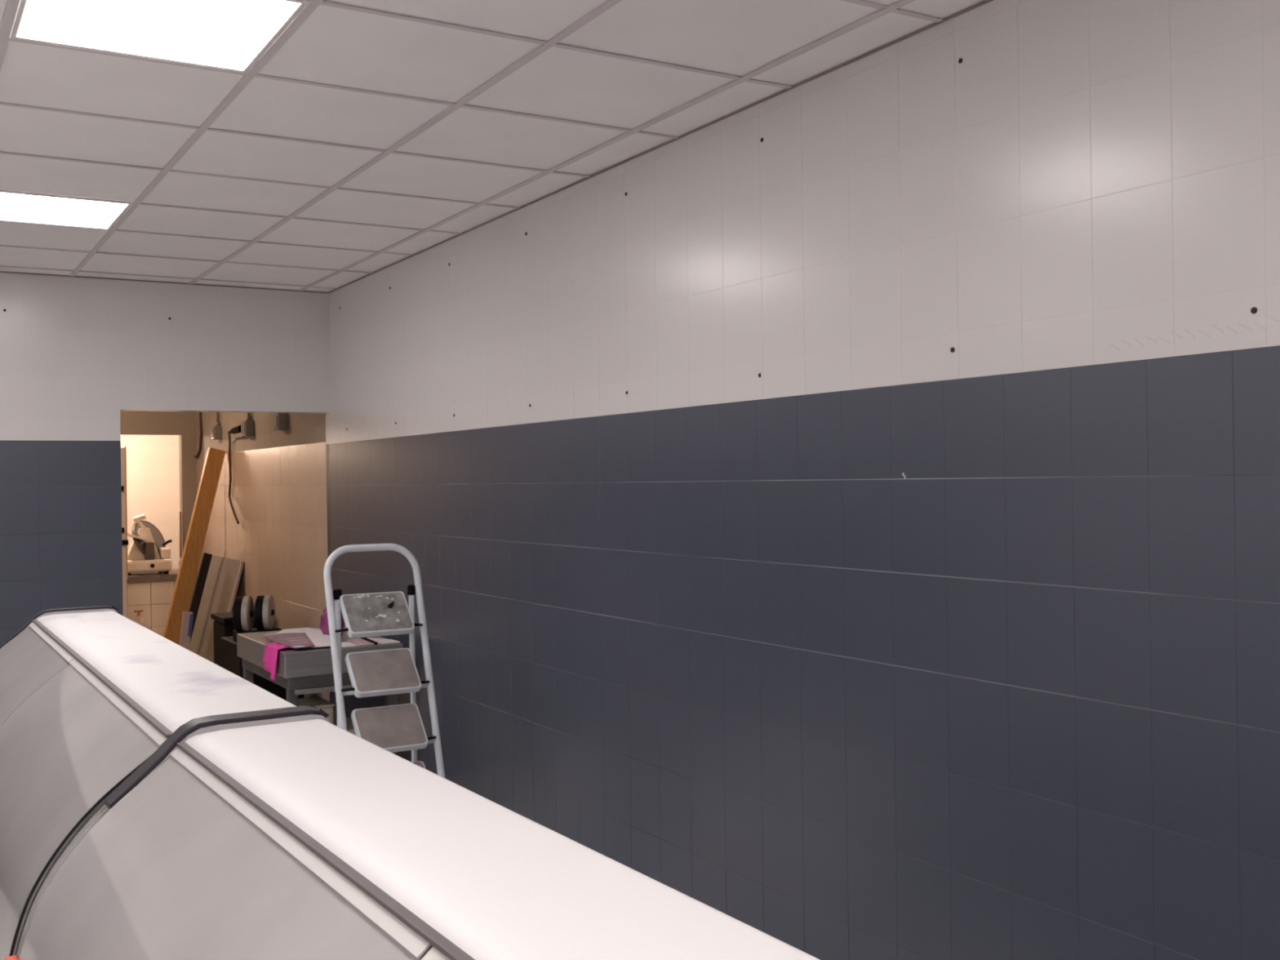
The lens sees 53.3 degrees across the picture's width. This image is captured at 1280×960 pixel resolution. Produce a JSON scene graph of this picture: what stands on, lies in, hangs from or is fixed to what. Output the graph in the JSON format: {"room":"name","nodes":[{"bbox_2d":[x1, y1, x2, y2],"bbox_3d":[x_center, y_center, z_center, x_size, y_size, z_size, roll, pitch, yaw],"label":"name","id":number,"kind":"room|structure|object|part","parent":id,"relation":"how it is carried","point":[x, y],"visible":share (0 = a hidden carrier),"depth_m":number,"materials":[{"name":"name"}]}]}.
{"room":"butcher shop","nodes":[
{"label":"butcher shop","id":0,"kind":"room"},
{"bbox_2d":[120,435,179,568],"bbox_3d":[-5.959,0.351,11.985,4.000,2.763,0.101,-1,0,-31],"label":"wall","id":1,"kind":"structure","parent":0,"point":[153,461],"depth_m":12.62,"materials":[{"name":"paint"}]},
{"bbox_2d":[120,410,197,611],"bbox_3d":[-5.084,0.339,9.772,3.242,2.763,0.100,-1,0,-31],"label":"wall","id":2,"kind":"structure","parent":0,"point":[182,424],"depth_m":10.50,"materials":[{"name":"brown paint"}]},
{"bbox_2d":[120,446,128,617],"bbox_3d":[-4.196,0.708,10.381,0.058,1.960,0.055,-1,0,-31],"label":"door leaf","id":3,"kind":"structure","parent":2,"relation":"in","point":[123,451],"depth_m":10.37,"materials":[{"name":"wood"}]},
{"bbox_2d":[0,271,329,645],"bbox_3d":[-4.112,0.275,6.081,5.342,2.863,0.123,-1,0,-31],"label":"wall","id":4,"kind":"structure","parent":0,"point":[76,353],"depth_m":6.75,"materials":[{"name":"paint"}]},
{"bbox_2d":[0,271,328,293],"bbox_3d":[-4.016,-1.054,6.078,5.135,0.006,0.006,-1,0,-31],"label":"trim","id":5,"kind":"structure","parent":4,"relation":"attached to","point":[0,271],"depth_m":6.91,"materials":[{"name":"white metal"}]},
{"bbox_2d":[0,0,984,292],"bbox_3d":[-1.338,-1.217,1.537,5.501,0.255,10.792,-1,0,-31],"label":"ceiling","id":6,"kind":"structure","parent":0,"point":[369,135],"depth_m":3.86,"materials":[{"name":"white paint"}]},
{"bbox_3d":[-0.823,-1.115,1.889,0.024,0.035,10.472,-1,0,-31],"label":"rail","id":7,"kind":"part","parent":6,"relation":"part of","materials":[{"name":"white metal"}]},
{"bbox_3d":[-3.150,-1.067,6.390,0.576,0.003,0.019,-1,0,-31],"label":"cross rail","id":8,"kind":"part","parent":6,"relation":"part of","materials":[{"name":"white metal"}]},
{"bbox_3d":[-2.843,-1.071,5.874,0.576,0.003,0.019,-1,0,-31],"label":"cross rail","id":9,"kind":"part","parent":6,"relation":"part of","materials":[{"name":"white metal"}]},
{"bbox_3d":[-2.537,-1.076,5.358,0.576,0.003,0.019,-1,0,-31],"label":"cross rail","id":10,"kind":"part","parent":6,"relation":"part of","materials":[{"name":"white metal"}]},
{"bbox_2d":[0,189,131,229],"bbox_3d":[-2.383,-1.088,5.100,0.572,0.024,0.572,-1,0,-31],"label":"recessed light","id":11,"kind":"object","parent":6,"relation":"in","point":[14,207],"visible":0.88,"depth_m":5.12,"materials":[{"name":"white plastic"}]},
{"bbox_3d":[-2.230,-1.080,4.843,0.576,0.003,0.019,-1,0,-31],"label":"cross rail","id":12,"kind":"part","parent":6,"relation":"part of","materials":[{"name":"grey metal"}]},
{"bbox_3d":[-1.923,-1.084,4.327,0.576,0.003,0.019,-1,0,-31],"label":"cross rail","id":13,"kind":"part","parent":6,"relation":"part of","materials":[{"name":"grey metal"}]},
{"bbox_3d":[-1.617,-1.088,3.811,0.576,0.003,0.019,-1,0,-31],"label":"cross rail","id":14,"kind":"part","parent":6,"relation":"part of","materials":[{"name":"white metal"}]},
{"bbox_3d":[-1.310,-1.093,3.296,0.576,0.003,0.019,-1,0,-31],"label":"cross rail","id":15,"kind":"part","parent":6,"relation":"part of","materials":[{"name":"white metal"}]},
{"bbox_3d":[-2.634,-1.075,6.697,0.576,0.003,0.019,-1,0,-31],"label":"cross rail","id":16,"kind":"part","parent":6,"relation":"part of","materials":[{"name":"white metal"}]},
{"bbox_3d":[-2.328,-1.079,6.181,0.576,0.003,0.019,-1,0,-31],"label":"cross rail","id":17,"kind":"part","parent":6,"relation":"part of","materials":[{"name":"white metal"}]},
{"bbox_2d":[10,0,307,72],"bbox_3d":[-1.157,-1.105,3.037,0.572,0.024,0.572,-1,0,-31],"label":"recessed light","id":18,"kind":"object","parent":6,"relation":"in","point":[233,35],"visible":0.9,"depth_m":3.08,"materials":[{"name":"white plastic"}]},
{"bbox_3d":[-2.021,-1.083,5.665,0.576,0.003,0.019,-1,0,-31],"label":"cross rail","id":19,"kind":"part","parent":6,"relation":"part of","materials":[{"name":"white metal"}]},
{"bbox_3d":[-0.307,-1.122,2.195,0.024,0.035,10.472,-1,0,-31],"label":"rail","id":20,"kind":"part","parent":6,"relation":"part of","materials":[{"name":"grey metal"}]},
{"bbox_3d":[-1.714,-1.087,5.149,0.576,0.003,0.019,-1,0,-31],"label":"cross rail","id":21,"kind":"part","parent":6,"relation":"part of","materials":[{"name":"white metal"}]},
{"bbox_3d":[-1.408,-1.091,4.634,0.576,0.003,0.019,-1,0,-31],"label":"cross rail","id":22,"kind":"part","parent":6,"relation":"part of","materials":[{"name":"grey metal"}]},
{"bbox_3d":[-2.119,-1.082,7.003,0.576,0.003,0.019,-1,0,-31],"label":"cross rail","id":23,"kind":"part","parent":6,"relation":"part of","materials":[{"name":"white metal"}]},
{"bbox_3d":[-1.812,-1.086,6.487,0.576,0.003,0.019,-1,0,-31],"label":"cross rail","id":24,"kind":"part","parent":6,"relation":"part of","materials":[{"name":"white metal"}]},
{"bbox_3d":[-1.101,-1.096,4.118,0.576,0.003,0.019,-1,0,-31],"label":"cross rail","id":25,"kind":"part","parent":6,"relation":"part of","materials":[{"name":"grey metal"}]},
{"bbox_3d":[-1.004,-1.097,2.780,0.576,0.003,0.019,-1,0,-31],"label":"cross rail","id":26,"kind":"part","parent":6,"relation":"part of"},
{"bbox_3d":[-1.505,-1.090,5.972,0.576,0.003,0.019,-1,0,-31],"label":"cross rail","id":27,"kind":"part","parent":6,"relation":"part of","materials":[{"name":"white metal"}]},
{"bbox_3d":[-1.783,-1.086,7.203,0.158,0.003,0.019,-1,0,-31],"label":"cross rail","id":28,"kind":"part","parent":6,"relation":"part of","materials":[{"name":"white metal"}]},
{"bbox_3d":[-0.794,-1.100,3.602,0.576,0.003,0.019,-1,0,-31],"label":"cross rail","id":29,"kind":"part","parent":6,"relation":"part of","materials":[{"name":"white metal"}]},
{"bbox_3d":[-1.476,-1.091,6.687,0.158,0.003,0.019,-1,0,-31],"label":"cross rail","id":30,"kind":"part","parent":6,"relation":"part of","materials":[{"name":"white metal"}]},
{"bbox_3d":[-1.199,-1.094,5.456,0.576,0.003,0.019,-1,0,-31],"label":"cross rail","id":31,"kind":"part","parent":6,"relation":"part of","materials":[{"name":"white metal"}]},
{"bbox_3d":[-1.169,-1.095,6.171,0.158,0.003,0.019,-1,0,-31],"label":"cross rail","id":32,"kind":"part","parent":6,"relation":"part of","materials":[{"name":"white metal"}]},
{"bbox_3d":[0.208,-1.129,2.502,0.024,0.035,10.472,-1,0,-31],"label":"rail","id":33,"kind":"part","parent":6,"relation":"part of","materials":[{"name":"grey metal"}]},
{"bbox_3d":[-0.892,-1.099,4.940,0.576,0.003,0.019,-1,0,-31],"label":"cross rail","id":34,"kind":"part","parent":6,"relation":"part of","materials":[{"name":"grey metal"}]},
{"bbox_3d":[-0.488,-1.104,3.087,0.576,0.003,0.019,-1,0,-31],"label":"cross rail","id":35,"kind":"part","parent":6,"relation":"part of","materials":[{"name":"white metal"}]},
{"bbox_3d":[-0.863,-1.099,5.656,0.158,0.003,0.019,-1,0,-31],"label":"cross rail","id":36,"kind":"part","parent":6,"relation":"part of","materials":[{"name":"white metal"}]},
{"bbox_3d":[-0.585,-1.103,4.425,0.576,0.003,0.019,-1,0,-31],"label":"cross rail","id":37,"kind":"part","parent":6,"relation":"part of","materials":[{"name":"grey metal"}]},
{"bbox_3d":[-0.556,-1.103,5.140,0.158,0.003,0.019,-1,0,-31],"label":"cross rail","id":38,"kind":"part","parent":6,"relation":"part of","materials":[{"name":"grey metal"}]},
{"bbox_3d":[-0.279,-1.107,3.909,0.576,0.003,0.019,-1,0,-31],"label":"cross rail","id":39,"kind":"part","parent":6,"relation":"part of","materials":[{"name":"white metal"}]},
{"bbox_3d":[-0.250,-1.108,4.624,0.158,0.003,0.019,-1,0,-31],"label":"cross rail","id":40,"kind":"part","parent":6,"relation":"part of","materials":[{"name":"grey metal"}]},
{"bbox_3d":[0.724,-1.136,2.809,0.024,0.035,10.472,-1,0,-31],"label":"rail","id":41,"kind":"part","parent":6,"relation":"part of","materials":[{"name":"grey metal"}]},
{"bbox_3d":[0.028,-1.111,3.393,0.576,0.003,0.019,-1,0,-31],"label":"cross rail","id":42,"kind":"part","parent":6,"relation":"part of","materials":[{"name":"white metal"}]},
{"bbox_3d":[0.057,-1.112,4.109,0.158,0.003,0.019,-1,0,-31],"label":"cross rail","id":43,"kind":"part","parent":6,"relation":"part of","materials":[{"name":"white metal"}]},
{"bbox_3d":[0.364,-1.116,3.593,0.158,0.003,0.019,-1,0,-31],"label":"cross rail","id":44,"kind":"part","parent":6,"relation":"part of","materials":[{"name":"white metal"}]},
{"bbox_3d":[0.335,-1.116,2.877,0.576,0.003,0.019,-1,0,-31],"label":"cross rail","id":45,"kind":"part","parent":6,"relation":"part of","materials":[{"name":"white metal"}]},
{"bbox_3d":[0.670,-1.120,3.077,0.158,0.003,0.019,-1,0,-31],"label":"cross rail","id":46,"kind":"part","parent":6,"relation":"part of","materials":[{"name":"white metal"}]},
{"bbox_2d":[195,0,1279,959],"bbox_3d":[0.042,0.217,4.473,0.162,2.863,14.450,-1,0,-31],"label":"wall","id":47,"kind":"structure","parent":0,"point":[838,512],"depth_m":3.33,"materials":[{"name":"tile"}]},
{"bbox_2d":[194,411,202,458],"bbox_3d":[-3.615,-0.588,10.428,0.022,0.825,0.251,-1,0,-31],"label":"cable","id":48,"kind":"object","parent":47,"relation":"hanging from","point":[200,412],"visible":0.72,"depth_m":10.34,"materials":[{"name":"black rubber"}]},
{"bbox_2d":[210,412,222,439],"bbox_3d":[-3.250,-0.685,9.766,0.067,0.748,0.110,-1,0,-31],"label":"box","id":49,"kind":"object","parent":47,"relation":"attached to","point":[215,431],"visible":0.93,"depth_m":9.73,"materials":[{"name":"grey plastic"}]},
{"bbox_2d":[227,431,239,524],"bbox_3d":[-2.986,-0.017,9.320,0.061,0.669,0.436,-1,0,-23],"label":"cable","id":50,"kind":"object","parent":47,"relation":"hanging from","point":[229,435],"visible":0.98,"depth_m":9.47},
{"bbox_2d":[240,412,254,436],"bbox_3d":[-2.754,-0.686,8.932,0.067,0.758,0.130,-1,0,-31],"label":"box","id":51,"kind":"object","parent":47,"relation":"attached to","point":[247,426],"visible":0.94,"depth_m":8.88,"materials":[{"name":"grey plastic"}]},
{"bbox_2d":[228,425,240,434],"bbox_3d":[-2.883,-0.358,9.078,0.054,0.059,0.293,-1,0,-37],"label":"plug","id":52,"kind":"object","parent":51,"relation":"attached to","point":[237,429],"visible":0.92,"depth_m":9.01,"materials":[{"name":"black plastic"}]},
{"bbox_2d":[272,413,288,430],"bbox_3d":[-2.320,-0.696,8.202,0.067,0.751,0.130,-1,0,-31],"label":"box","id":53,"kind":"object","parent":47,"relation":"attached to","point":[279,420],"visible":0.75,"depth_m":8.15,"materials":[{"name":"grey plastic"}]},
{"bbox_2d":[328,0,993,293],"bbox_3d":[0.868,-1.122,2.894,0.006,0.006,10.472,-1,0,-31],"label":"trim","id":54,"kind":"structure","parent":47,"relation":"attached to","point":[984,2],"depth_m":3.90,"materials":[{"name":"grey metal"}]},
{"bbox_3d":[-2.211,1.781,4.837,7.300,0.200,17.400,-1,0,-31],"label":"floor","id":55,"kind":"structure","parent":0,"visible":0},
{"bbox_2d":[0,604,295,959],"bbox_3d":[-1.014,1.007,2.776,0.870,1.315,1.945,-1,0,-31],"label":"display counter","id":56,"kind":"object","parent":55,"relation":"on","point":[88,695],"depth_m":2.21,"materials":[{"name":"white plastic"}]},
{"bbox_3d":[-1.534,0.605,3.068,0.241,0.434,0.874,-1,0,-31],"label":"glass pane","id":57,"kind":"part","parent":56,"relation":"part of","materials":[{"name":"clear glass"}]},
{"bbox_3d":[-0.671,0.599,1.855,0.472,0.434,0.005,-1,0,-31],"label":"glass","id":58,"kind":"part","parent":56,"relation":"part of","materials":[{"name":"clear glass"}]},
{"bbox_3d":[-1.043,0.598,2.242,0.241,0.434,1.036,-1,0,-31],"label":"glass pane","id":59,"kind":"part","parent":56,"relation":"part of","materials":[{"name":"clear glass"}]},
{"bbox_3d":[-1.080,0.377,2.733,0.205,0.026,1.918,-1,0,-31],"label":"panel","id":60,"kind":"part","parent":56,"relation":"part of","materials":[{"name":"plastic"}]},
{"bbox_2d":[126,568,178,635],"bbox_3d":[-4.525,1.281,11.679,1.770,0.863,0.780,-1,0,-31],"label":"tiled bench","id":61,"kind":"object","parent":55,"relation":"on","point":[152,593],"visible":0.11,"depth_m":11.37,"materials":[{"name":"beige tile"}]},
{"bbox_2d":[133,609,143,622],"bbox_3d":[-4.425,1.203,11.259,0.075,0.103,0.107,-1,0,-31],"label":"water tap","id":62,"kind":"object","parent":61,"relation":"attached to","point":[138,616],"visible":1,"depth_m":11.25,"materials":[{"name":"metal"}]},
{"bbox_3d":[-4.429,1.176,11.266,0.075,0.050,0.020,-1,0,-31],"label":"tap handle","id":63,"kind":"part","parent":62,"relation":"part of","materials":[{"name":"gold metal"}]},
{"bbox_3d":[-4.419,1.226,11.263,0.038,0.057,0.111,-1,0,-40],"label":"spout","id":64,"kind":"part","parent":62,"relation":"part of","materials":[{"name":"metal"}]},
{"bbox_2d":[127,513,172,575],"bbox_3d":[-4.471,0.575,11.544,0.439,0.546,0.386,-1,0,-31],"label":"meat slicer","id":65,"kind":"object","parent":61,"relation":"on","point":[147,552],"visible":0.92,"depth_m":11.46,"materials":[{"name":"metal"}]},
{"bbox_2d":[127,533,146,540],"bbox_3d":[-4.529,0.504,11.413,0.190,0.077,0.150,-1,0,-31],"label":"tray","id":66,"kind":"object","parent":65,"relation":"on","point":[136,536],"depth_m":11.42,"materials":[{"name":"metal"}]},
{"bbox_3d":[-4.485,0.373,11.428,0.112,0.142,0.094,-1,0,-31],"label":"handle","id":67,"kind":"part","parent":65,"relation":"part of","materials":[{"name":"plastic"}]},
{"bbox_3d":[-4.413,0.638,11.475,0.075,0.155,0.080,-1,0,-31],"label":"slice plate","id":68,"kind":"part","parent":65,"relation":"part of","materials":[{"name":"metal"}]},
{"bbox_3d":[-4.451,0.531,11.594,0.146,0.287,0.321,-1,0,19],"label":"blade","id":69,"kind":"part","parent":65,"relation":"part of","materials":[{"name":"metal"}]},
{"bbox_3d":[-4.309,0.573,11.619,0.092,0.063,0.029,-1,0,9],"label":"push rod","id":70,"kind":"part","parent":65,"relation":"part of","materials":[{"name":"black plastic"}]},
{"bbox_2d":[177,511,181,566],"bbox_3d":[-3.733,0.981,10.460,0.101,1.441,0.066,-1,0,-31],"label":"wooden pole","id":71,"kind":"object","parent":55,"relation":"on","point":[180,560],"visible":0.17,"depth_m":10.46,"materials":[{"name":"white wood"}]},
{"bbox_2d":[179,611,193,650],"bbox_3d":[-3.199,1.304,8.919,0.158,0.764,0.076,-1,0,-31],"label":"packet","id":72,"kind":"object","parent":55,"relation":"on","point":[187,616],"visible":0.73,"depth_m":8.93,"materials":[{"name":"white plastic"}]},
{"bbox_2d":[162,447,225,644],"bbox_3d":[-3.373,0.726,9.483,0.600,1.938,0.049,-1,0,-36],"label":"plank","id":73,"kind":"object","parent":55,"relation":"on","point":[208,484],"visible":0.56,"depth_m":9.50,"materials":[{"name":"brown wood"}]},
{"bbox_2d":[188,552,212,640],"bbox_3d":[-3.377,1.117,9.547,0.357,1.135,0.033,-1,0,-35],"label":"plank","id":74,"kind":"object","parent":55,"relation":"on","point":[206,557],"visible":0.49,"depth_m":9.58,"materials":[{"name":"brown wood"}]},
{"bbox_2d":[189,555,244,662],"bbox_3d":[-3.274,1.139,9.604,0.314,1.098,1.168,-1,0,-31],"label":"board","id":75,"kind":"object","parent":55,"relation":"on","point":[224,575],"visible":0.36,"depth_m":9.55,"materials":[{"name":"beige wood"}]},
{"bbox_2d":[210,612,256,666],"bbox_3d":[-2.657,1.292,8.531,0.322,0.790,0.400,-1,0,-31],"label":"bin","id":76,"kind":"object","parent":55,"relation":"on","point":[223,624],"visible":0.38,"depth_m":8.44,"materials":[{"name":"plastic"}]},
{"bbox_3d":[-2.663,0.916,8.531,0.322,0.039,0.400,-1,0,-31],"label":"lid","id":77,"kind":"part","parent":76,"relation":"part of","materials":[{"name":"black plastic"}]},
{"bbox_2d":[220,595,304,700],"bbox_3d":[-2.261,1.181,7.604,0.382,1.001,0.500,-1,0,-31],"label":"machine","id":78,"kind":"object","parent":55,"relation":"on","point":[244,612],"visible":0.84,"depth_m":7.45,"materials":[{"name":"black plastic"}]},
{"bbox_2d":[236,626,403,755],"bbox_3d":[-1.612,1.226,6.387,0.572,0.893,0.915,-1,0,-31],"label":"steel table","id":79,"kind":"object","parent":55,"relation":"on","point":[304,670],"depth_m":5.96,"materials":[{"name":"grey metal"}]},
{"bbox_3d":[-2.029,1.315,6.619,0.044,0.685,0.044,-1,0,-31],"label":"leg","id":80,"kind":"part","parent":79,"relation":"part of","materials":[{"name":"metal"}]},
{"bbox_3d":[-1.874,0.784,6.483,0.088,0.003,0.081,-1,0,-24],"label":"paper strip","id":81,"kind":"part","parent":79,"relation":"part of","materials":[{"name":"white paper"}]},
{"bbox_2d":[262,641,290,680],"bbox_3d":[-1.721,0.853,6.015,0.085,0.156,0.232,-1,0,-31],"label":"cloth","id":82,"kind":"object","parent":79,"relation":"hanging from","point":[269,658],"visible":1,"depth_m":6.00,"materials":[{"name":"pink fabric"}]},
{"bbox_2d":[266,632,315,648],"bbox_3d":[-1.698,0.776,6.175,0.193,0.005,0.627,-1,0,-19],"label":"brochure","id":83,"kind":"object","parent":79,"relation":"on","point":[294,640],"visible":1,"depth_m":6.19,"materials":[{"name":"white paper"}]},
{"bbox_3d":[-1.607,1.310,5.909,0.044,0.685,0.044,-1,0,-31],"label":"leg","id":84,"kind":"part","parent":79,"relation":"part of","materials":[{"name":"metal"}]},
{"bbox_2d":[275,627,330,647],"bbox_3d":[-1.626,0.780,6.348,0.275,0.004,0.815,-1,0,-31],"label":"paper sheet","id":85,"kind":"object","parent":79,"relation":"on","point":[316,636],"visible":0.61,"depth_m":6.40,"materials":[{"name":"white paper"}]},
{"bbox_2d":[297,696,355,735],"bbox_3d":[-1.528,1.254,6.178,0.340,0.381,0.340,-1,0,-31],"label":"tub","id":86,"kind":"object","parent":79,"relation":"on","point":[350,728],"depth_m":6.08,"materials":[{"name":"beige plastic"}]},
{"bbox_3d":[-1.579,1.127,6.125,0.160,0.125,0.260,-1,0,-31],"label":"storage tub","id":87,"kind":"part","parent":86,"relation":"part of","materials":[{"name":"white plastic"}]},
{"bbox_2d":[316,706,333,724],"bbox_3d":[-1.579,1.133,6.125,0.150,0.112,0.244,-1,0,-31],"label":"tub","id":88,"kind":"object","parent":86,"relation":"in","point":[329,710],"depth_m":6.05,"materials":[{"name":"beige plastic"}]},
{"bbox_2d":[319,604,344,635],"bbox_3d":[-1.553,0.711,6.437,0.132,0.159,0.125,-1,0,-31],"label":"plastic bag","id":89,"kind":"object","parent":79,"relation":"on","point":[323,626],"visible":0.32,"depth_m":6.40,"materials":[{"name":"pink plastic"}]},
{"bbox_3d":[-1.615,1.310,6.865,0.044,0.685,0.044,-1,0,-31],"label":"leg","id":90,"kind":"part","parent":79,"relation":"part of","materials":[{"name":"metal"}]},
{"bbox_2d":[341,642,356,647],"bbox_3d":[-1.410,0.786,6.091,0.080,0.005,0.171,-1,0,-26],"label":"paper scrap","id":91,"kind":"object","parent":79,"relation":"on","point":[343,644],"visible":0.57,"depth_m":6.04,"materials":[{"name":"white paper"}]},
{"bbox_2d":[347,638,374,645],"bbox_3d":[-1.354,0.784,6.169,0.070,0.006,0.243,-1,0,-28],"label":"flyer","id":92,"kind":"object","parent":79,"relation":"on","point":[359,642],"visible":1,"depth_m":6.15,"materials":[{"name":"paper"}]},
{"bbox_2d":[360,637,377,644],"bbox_3d":[-1.326,0.782,6.232,0.015,0.010,0.323,-1,0,-25],"label":"ruler","id":93,"kind":"object","parent":79,"relation":"on","point":[364,638],"visible":0.71,"depth_m":6.18,"materials":[{"name":"black plastic"}]},
{"bbox_2d":[367,637,399,644],"bbox_3d":[-1.257,0.783,6.236,0.085,0.006,0.245,-1,0,-31],"label":"card","id":94,"kind":"object","parent":79,"relation":"on","point":[382,641],"visible":0.93,"depth_m":6.17,"materials":[{"name":"paper"}]},
{"bbox_3d":[-1.193,1.304,6.156,0.044,0.685,0.044,-1,0,-31],"label":"leg","id":95,"kind":"part","parent":79,"relation":"part of","materials":[{"name":"metal"}]},
{"bbox_2d":[323,543,445,778],"bbox_3d":[-0.963,0.962,4.939,0.408,1.412,0.474,-1,0,-31],"label":"stepladder","id":96,"kind":"object","parent":55,"relation":"on","point":[397,727],"visible":0.62,"depth_m":4.97,"materials":[{"name":"metal"}]},
{"bbox_3d":[-1.178,1.054,5.012,0.023,1.185,0.038,-1,0,-31],"label":"leg","id":97,"kind":"part","parent":96,"relation":"part of","materials":[{"name":"metal"}]},
{"bbox_3d":[-0.915,1.050,5.168,0.023,1.185,0.038,-1,0,-31],"label":"leg","id":98,"kind":"part","parent":96,"relation":"part of","materials":[{"name":"metal"}]},
{"bbox_2d":[4,704,819,959],"bbox_3d":[0.013,0.992,1.085,0.870,1.315,1.992,-1,0,-32],"label":"display counter","id":99,"kind":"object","parent":55,"relation":"on","point":[282,833],"depth_m":1.30,"materials":[{"name":"white plastic"}]},
{"bbox_3d":[-0.660,0.598,1.837,0.472,0.434,0.005,-1,0,-32],"label":"glass","id":100,"kind":"part","parent":99,"relation":"part of","materials":[{"name":"glass"}]},
{"bbox_3d":[-0.499,0.590,1.345,0.241,0.434,0.916,-1,0,-32],"label":"glass pane","id":101,"kind":"part","parent":99,"relation":"part of","materials":[{"name":"glass"}]}
]}

